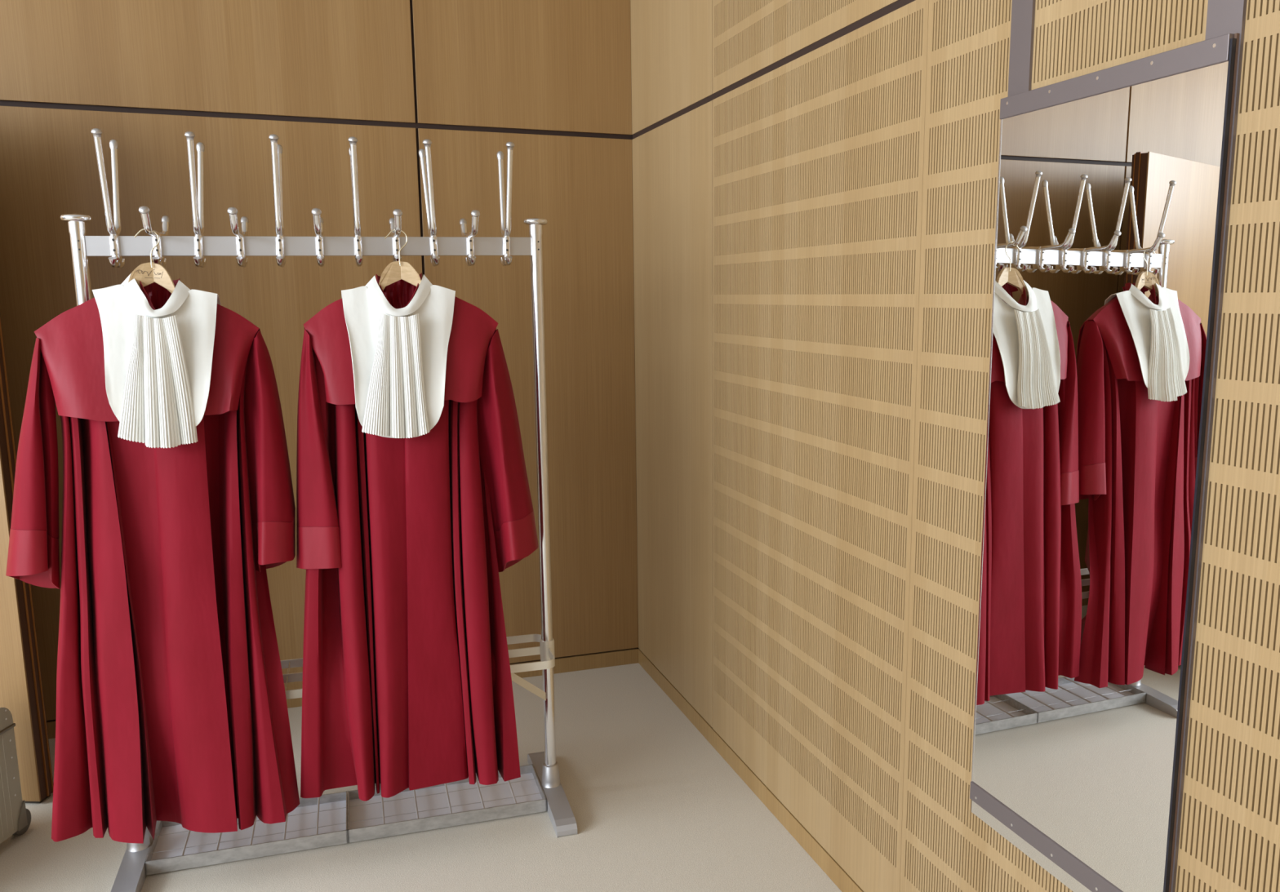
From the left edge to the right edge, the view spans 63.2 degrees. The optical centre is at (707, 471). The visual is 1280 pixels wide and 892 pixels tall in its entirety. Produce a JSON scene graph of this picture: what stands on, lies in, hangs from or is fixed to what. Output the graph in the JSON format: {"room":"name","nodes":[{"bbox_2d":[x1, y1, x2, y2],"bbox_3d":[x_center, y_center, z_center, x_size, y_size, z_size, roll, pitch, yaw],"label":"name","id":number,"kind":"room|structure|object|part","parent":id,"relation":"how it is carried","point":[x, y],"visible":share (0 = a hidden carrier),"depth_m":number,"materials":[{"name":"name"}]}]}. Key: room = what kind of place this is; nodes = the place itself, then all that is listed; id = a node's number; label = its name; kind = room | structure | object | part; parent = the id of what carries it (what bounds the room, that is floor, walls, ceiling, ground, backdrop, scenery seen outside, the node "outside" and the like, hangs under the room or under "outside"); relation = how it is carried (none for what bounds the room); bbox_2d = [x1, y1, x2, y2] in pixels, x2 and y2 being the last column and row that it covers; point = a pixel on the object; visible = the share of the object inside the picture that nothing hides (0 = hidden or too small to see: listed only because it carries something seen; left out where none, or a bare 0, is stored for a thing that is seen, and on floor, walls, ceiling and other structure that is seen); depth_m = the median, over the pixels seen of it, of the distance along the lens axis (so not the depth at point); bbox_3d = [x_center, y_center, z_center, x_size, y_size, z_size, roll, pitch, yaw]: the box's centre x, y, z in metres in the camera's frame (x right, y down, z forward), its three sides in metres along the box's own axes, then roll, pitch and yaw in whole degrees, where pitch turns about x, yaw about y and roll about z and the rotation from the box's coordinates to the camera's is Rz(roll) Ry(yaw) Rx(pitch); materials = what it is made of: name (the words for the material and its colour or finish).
{"room":"judges' robing room","nodes":[
{"label":"judges' robing room","id":0,"kind":"room"},
{"bbox_2d":[0,0,639,721],"bbox_3d":[-2.948,-0.769,3.187,6.000,3.500,0.200,-4,10,-20],"label":"wall","id":1,"kind":"structure","parent":0,"point":[551,79],"depth_m":3.69,"materials":[{"name":"brown wood"}]},
{"bbox_2d":[0,315,53,803],"bbox_3d":[-2.670,-0.032,3.029,1.303,2.098,0.072,0,10,2],"label":"door","id":2,"kind":"structure","parent":1,"relation":"in","point":[21,691],"depth_m":3.08,"materials":[{"name":"brown wood"}]},
{"bbox_3d":[-2.672,-0.032,2.996,1.300,2.085,0.006,0,10,2],"label":"panel","id":3,"kind":"part","parent":2,"relation":"part of","materials":[{"name":"brown wood"}]},
{"bbox_3d":[-1.808,-1.877,3.334,1.615,1.366,0.014,-4,10,-20],"label":"wood panel","id":4,"kind":"part","parent":1,"relation":"part of","materials":[{"name":"brown wood"}]},
{"bbox_3d":[-1.807,-0.176,3.622,1.615,2.050,0.014,-4,10,-20],"label":"wood panel","id":5,"kind":"part","parent":1,"relation":"part of","materials":[{"name":"brown wood"}]},
{"bbox_2d":[46,648,638,738],"bbox_3d":[-2.914,0.941,3.387,5.600,0.061,0.016,-4,10,-20],"label":"baseboard","id":6,"kind":"structure","parent":1,"relation":"attached to","point":[571,664],"depth_m":4.27,"materials":[{"name":"brown wood"}]},
{"bbox_3d":[-0.670,-1.950,3.756,0.800,1.366,0.014,-4,10,-20],"label":"wood panel","id":7,"kind":"part","parent":1,"relation":"part of","materials":[{"name":"brown wood"}]},
{"bbox_3d":[-0.668,-0.248,4.043,0.800,2.050,0.014,-4,10,-20],"label":"wood panel","id":8,"kind":"part","parent":1,"relation":"part of","materials":[{"name":"brown wood"}]},
{"bbox_2d":[0,662,841,891],"bbox_3d":[-1.750,1.535,0.349,6.200,0.100,7.200,-4,10,-20],"label":"floor","id":9,"kind":"structure","parent":0,"point":[655,807],"depth_m":2.92,"materials":[{"name":"carpet"}]},
{"bbox_2d":[0,707,31,844],"bbox_3d":[-2.054,0.886,2.678,0.218,0.405,0.611,0,10,1],"label":"suitcase","id":10,"kind":"object","parent":9,"relation":"on","point":[15,818],"visible":1,"depth_m":2.89,"materials":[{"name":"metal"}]},
{"bbox_3d":[-2.054,0.721,2.627,0.210,0.064,0.556,0,10,1],"label":"lid","id":11,"kind":"part","parent":10,"relation":"part of","materials":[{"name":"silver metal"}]},
{"bbox_2d":[60,128,577,891],"bbox_3d":[-1.020,0.083,2.862,1.196,1.926,0.524,-3,10,-19],"label":"coat rack","id":12,"kind":"object","parent":9,"relation":"on","point":[327,820],"visible":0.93,"depth_m":2.88,"materials":[{"name":"silver metal"}]},
{"bbox_3d":[-1.551,0.213,2.688,0.034,1.626,0.034,-3,10,-19],"label":"post","id":13,"kind":"part","parent":12,"relation":"part of","materials":[{"name":"silver metal"}]},
{"bbox_3d":[-1.458,-0.686,2.511,0.018,0.232,0.097,-3,10,-19],"label":"hook arm","id":14,"kind":"part","parent":12,"relation":"part of","materials":[{"name":"silver metal"}]},
{"bbox_3d":[-1.493,-0.703,2.610,0.018,0.232,0.097,-3,10,-19],"label":"hook arm","id":15,"kind":"part","parent":12,"relation":"part of","materials":[{"name":"silver metal"}]},
{"bbox_3d":[-1.358,-0.601,2.527,0.018,0.061,0.154,-3,10,-19],"label":"hook arm","id":16,"kind":"part","parent":12,"relation":"part of","materials":[{"name":"silver metal"}]},
{"bbox_2d":[128,228,175,293],"bbox_3d":[-1.357,-0.462,2.538,0.397,0.260,0.030,-3,10,-19],"label":"hanger","id":17,"kind":"object","parent":12,"relation":"hanging from","point":[148,273],"visible":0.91,"depth_m":2.53,"materials":[{"name":"brown wood"}]},
{"bbox_3d":[-1.450,-0.417,2.514,0.201,0.179,0.030,-3,10,-19],"label":"wooden arm","id":18,"kind":"part","parent":17,"relation":"part of","materials":[{"name":"brown wood"}]},
{"bbox_3d":[-1.263,-0.428,2.577,0.198,0.176,0.030,-3,10,-19],"label":"wooden arm","id":19,"kind":"part","parent":17,"relation":"part of","materials":[{"name":"brown wood"}]},
{"bbox_2d":[5,278,299,843],"bbox_3d":[-1.384,0.233,2.601,0.662,1.436,0.214,-3,10,-19],"label":"robe","id":20,"kind":"object","parent":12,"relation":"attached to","point":[171,705],"visible":0.87,"depth_m":2.58,"materials":[{"name":"fabric"}]},
{"bbox_2d":[92,274,220,448],"bbox_3d":[-1.330,-0.272,2.510,0.273,0.412,0.209,-3,10,-19],"label":"bib","id":21,"kind":"object","parent":20,"relation":"attached to","point":[158,362],"visible":1,"depth_m":2.47,"materials":[{"name":"beige fabric"}]},
{"bbox_3d":[-1.412,-0.627,2.684,0.018,0.061,0.154,-3,10,-19],"label":"hook arm","id":22,"kind":"part","parent":12,"relation":"part of","materials":[{"name":"silver metal"}]},
{"bbox_3d":[-1.274,-0.700,2.573,0.018,0.232,0.097,-1,9,-19],"label":"hook arm","id":23,"kind":"part","parent":12,"relation":"part of","materials":[{"name":"silver metal"}]},
{"bbox_3d":[-1.308,-0.716,2.672,0.018,0.232,0.097,-1,9,-19],"label":"hook arm","id":24,"kind":"part","parent":12,"relation":"part of","materials":[{"name":"silver metal"}]},
{"bbox_3d":[-1.177,-0.614,2.588,0.018,0.061,0.154,-3,10,-19],"label":"hook arm","id":25,"kind":"part","parent":12,"relation":"part of","materials":[{"name":"silver metal"}]},
{"bbox_3d":[-1.231,-0.640,2.744,0.018,0.061,0.154,-3,10,-19],"label":"hook arm","id":26,"kind":"part","parent":12,"relation":"part of","materials":[{"name":"silver metal"}]},
{"bbox_2d":[144,791,347,875],"bbox_3d":[-1.290,1.020,2.943,0.515,0.038,0.261,-4,10,-20],"label":"drip tray","id":27,"kind":"object","parent":12,"relation":"on","point":[322,821],"depth_m":2.90,"materials":[{"name":"white metal"}]},
{"bbox_3d":[-1.094,-0.713,2.633,0.018,0.232,0.097,-2,10,-19],"label":"hook arm","id":28,"kind":"part","parent":12,"relation":"part of","materials":[{"name":"silver metal"}]},
{"bbox_3d":[-1.129,-0.729,2.732,0.018,0.232,0.097,-2,10,-19],"label":"hook arm","id":29,"kind":"part","parent":12,"relation":"part of","materials":[{"name":"silver metal"}]},
{"bbox_3d":[-0.996,-0.627,2.649,0.018,0.061,0.154,-3,10,-19],"label":"hook arm","id":30,"kind":"part","parent":12,"relation":"part of","materials":[{"name":"silver metal"}]},
{"bbox_3d":[-1.050,-0.653,2.805,0.018,0.061,0.154,-3,10,-19],"label":"hook arm","id":31,"kind":"part","parent":12,"relation":"part of","materials":[{"name":"silver metal"}]},
{"bbox_3d":[-0.949,-0.742,2.792,0.018,0.232,0.097,-3,10,-19],"label":"hook arm","id":32,"kind":"part","parent":12,"relation":"part of","materials":[{"name":"silver metal"}]},
{"bbox_3d":[-0.915,-0.726,2.693,0.018,0.232,0.097,-3,10,-19],"label":"hook arm","id":33,"kind":"part","parent":12,"relation":"part of","materials":[{"name":"silver metal"}]},
{"bbox_3d":[-0.867,-0.667,2.866,0.018,0.061,0.154,-3,10,-19],"label":"hook arm","id":34,"kind":"part","parent":12,"relation":"part of","materials":[{"name":"silver metal"}]},
{"bbox_3d":[-0.812,-0.640,2.710,0.018,0.061,0.154,-3,10,-19],"label":"hook arm","id":35,"kind":"part","parent":12,"relation":"part of","materials":[{"name":"silver metal"}]},
{"bbox_2d":[378,229,421,290],"bbox_3d":[-0.806,-0.503,2.723,0.397,0.261,0.030,-3,10,-19],"label":"hanger","id":36,"kind":"object","parent":12,"relation":"hanging from","point":[396,271],"visible":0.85,"depth_m":2.71,"materials":[{"name":"brown wood"}]},
{"bbox_3d":[-0.899,-0.458,2.698,0.201,0.179,0.030,-3,10,-19],"label":"wooden arm","id":37,"kind":"part","parent":36,"relation":"part of","materials":[{"name":"brown wood"}]},
{"bbox_3d":[-0.712,-0.469,2.761,0.198,0.176,0.029,-3,10,-19],"label":"wooden arm","id":38,"kind":"part","parent":36,"relation":"part of","materials":[{"name":"brown wood"}]},
{"bbox_3d":[-1.040,0.556,3.001,1.146,0.024,0.106,-3,10,-19],"label":"shelf rail","id":39,"kind":"part","parent":12,"relation":"part of","materials":[{"name":"beige metal"}]},
{"bbox_3d":[-1.017,0.567,2.935,1.090,0.024,0.004,-3,10,-19],"label":"shelf rail","id":40,"kind":"part","parent":12,"relation":"part of","materials":[{"name":"beige metal"}]},
{"bbox_2d":[296,272,538,801],"bbox_3d":[-0.783,0.181,2.793,0.668,1.410,0.228,-3,10,-19],"label":"robe","id":41,"kind":"object","parent":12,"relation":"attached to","point":[403,545],"visible":0.85,"depth_m":2.77,"materials":[{"name":"fabric"}]},
{"bbox_2d":[341,275,455,438],"bbox_3d":[-0.793,-0.302,2.699,0.287,0.418,0.195,-3,10,-19],"label":"bib","id":42,"kind":"object","parent":41,"relation":"attached to","point":[398,355],"visible":1,"depth_m":2.65,"materials":[{"name":"beige fabric"}]},
{"bbox_3d":[-0.992,0.579,2.863,1.138,0.024,0.110,-3,10,-19],"label":"shelf rail","id":43,"kind":"part","parent":12,"relation":"part of","materials":[{"name":"beige metal"}]},
{"bbox_3d":[-0.771,-0.755,2.852,0.018,0.232,0.097,-6,11,-18],"label":"hook arm","id":44,"kind":"part","parent":12,"relation":"part of","materials":[{"name":"silver metal"}]},
{"bbox_3d":[-0.736,-0.738,2.753,0.018,0.232,0.097,-6,11,-18],"label":"hook arm","id":45,"kind":"part","parent":12,"relation":"part of","materials":[{"name":"silver metal"}]},
{"bbox_2d":[347,764,546,843],"bbox_3d":[-0.784,0.991,3.113,0.567,0.038,0.263,-4,10,-20],"label":"drip tray","id":46,"kind":"object","parent":12,"relation":"on","point":[460,802],"depth_m":3.09,"materials":[{"name":"white metal"}]},
{"bbox_3d":[-0.682,-0.680,2.928,0.018,0.061,0.154,-3,10,-19],"label":"hook arm","id":47,"kind":"part","parent":12,"relation":"part of","materials":[{"name":"silver metal"}]},
{"bbox_3d":[-0.628,-0.654,2.772,0.018,0.061,0.154,-3,10,-19],"label":"hook arm","id":48,"kind":"part","parent":12,"relation":"part of","materials":[{"name":"silver metal"}]},
{"bbox_3d":[-0.576,-0.769,2.917,0.018,0.232,0.097,-2,10,-19],"label":"hook arm","id":49,"kind":"part","parent":12,"relation":"part of","materials":[{"name":"silver metal"}]},
{"bbox_3d":[-0.542,-0.752,2.818,0.018,0.232,0.097,-2,10,-19],"label":"hook arm","id":50,"kind":"part","parent":12,"relation":"part of","materials":[{"name":"silver metal"}]},
{"bbox_3d":[-0.482,0.144,3.047,0.034,1.642,0.034,-3,10,-19],"label":"post","id":51,"kind":"part","parent":12,"relation":"part of","materials":[{"name":"silver metal"}]},
{"bbox_2d":[630,0,1279,891],"bbox_3d":[0.996,-0.398,0.968,0.200,3.500,6.812,-4,10,-20],"label":"wall","id":52,"kind":"structure","parent":0,"point":[815,182],"depth_m":2.40,"materials":[{"name":"brown wood"}]},
{"bbox_3d":[-0.135,-1.905,3.490,0.012,1.366,0.868,-4,10,-20],"label":"wood panel","id":53,"kind":"part","parent":52,"relation":"part of","materials":[{"name":"brown wood"}]},
{"bbox_3d":[-0.133,-0.202,3.777,0.012,2.052,0.868,-4,10,-20],"label":"wood panel","id":54,"kind":"part","parent":52,"relation":"part of","materials":[{"name":"brown wood"}]},
{"bbox_2d":[638,648,863,891],"bbox_3d":[0.875,1.289,1.308,0.014,0.061,6.600,-4,10,-20],"label":"baseboard","id":55,"kind":"structure","parent":52,"relation":"attached to","point":[814,849],"depth_m":3.18,"materials":[{"name":"brown wood"}]},
{"bbox_3d":[0.234,-1.742,2.523,0.012,1.366,1.216,-4,10,-20],"label":"slotted panel","id":56,"kind":"part","parent":52,"relation":"part of","materials":[{"name":"brown wood"}]},
{"bbox_3d":[0.235,-0.039,2.810,0.012,2.052,1.216,-4,10,-20],"label":"slotted panel","id":57,"kind":"part","parent":52,"relation":"part of","materials":[{"name":"brown wood"}]},
{"bbox_2d":[1007,0,1035,97],"bbox_3d":[0.549,-0.807,1.805,0.005,2.970,0.058,-4,10,-20],"label":"rail","id":58,"kind":"object","parent":52,"relation":"attached to","point":[1023,11],"visible":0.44,"depth_m":1.81,"materials":[{"name":"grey metal"}]},
{"bbox_3d":[0.664,0.150,1.687,0.012,2.052,1.216,-4,10,-20],"label":"slotted panel","id":59,"kind":"part","parent":52,"relation":"part of","materials":[{"name":"brown wood"}]},
{"bbox_2d":[969,33,1239,891],"bbox_3d":[0.621,0.047,1.737,0.021,1.367,0.505,-4,10,-20],"label":"wall mirror","id":60,"kind":"object","parent":52,"relation":"attached to","point":[1113,181],"visible":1,"depth_m":1.68,"materials":[{"name":"clear glass"}]},
{"bbox_2d":[1170,0,1246,891],"bbox_3d":[0.706,-0.738,1.393,0.005,2.970,0.062,-4,10,-20],"label":"door frame","id":61,"kind":"structure","parent":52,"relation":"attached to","point":[1224,17],"depth_m":1.45,"materials":[{"name":"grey metal"}]}
]}

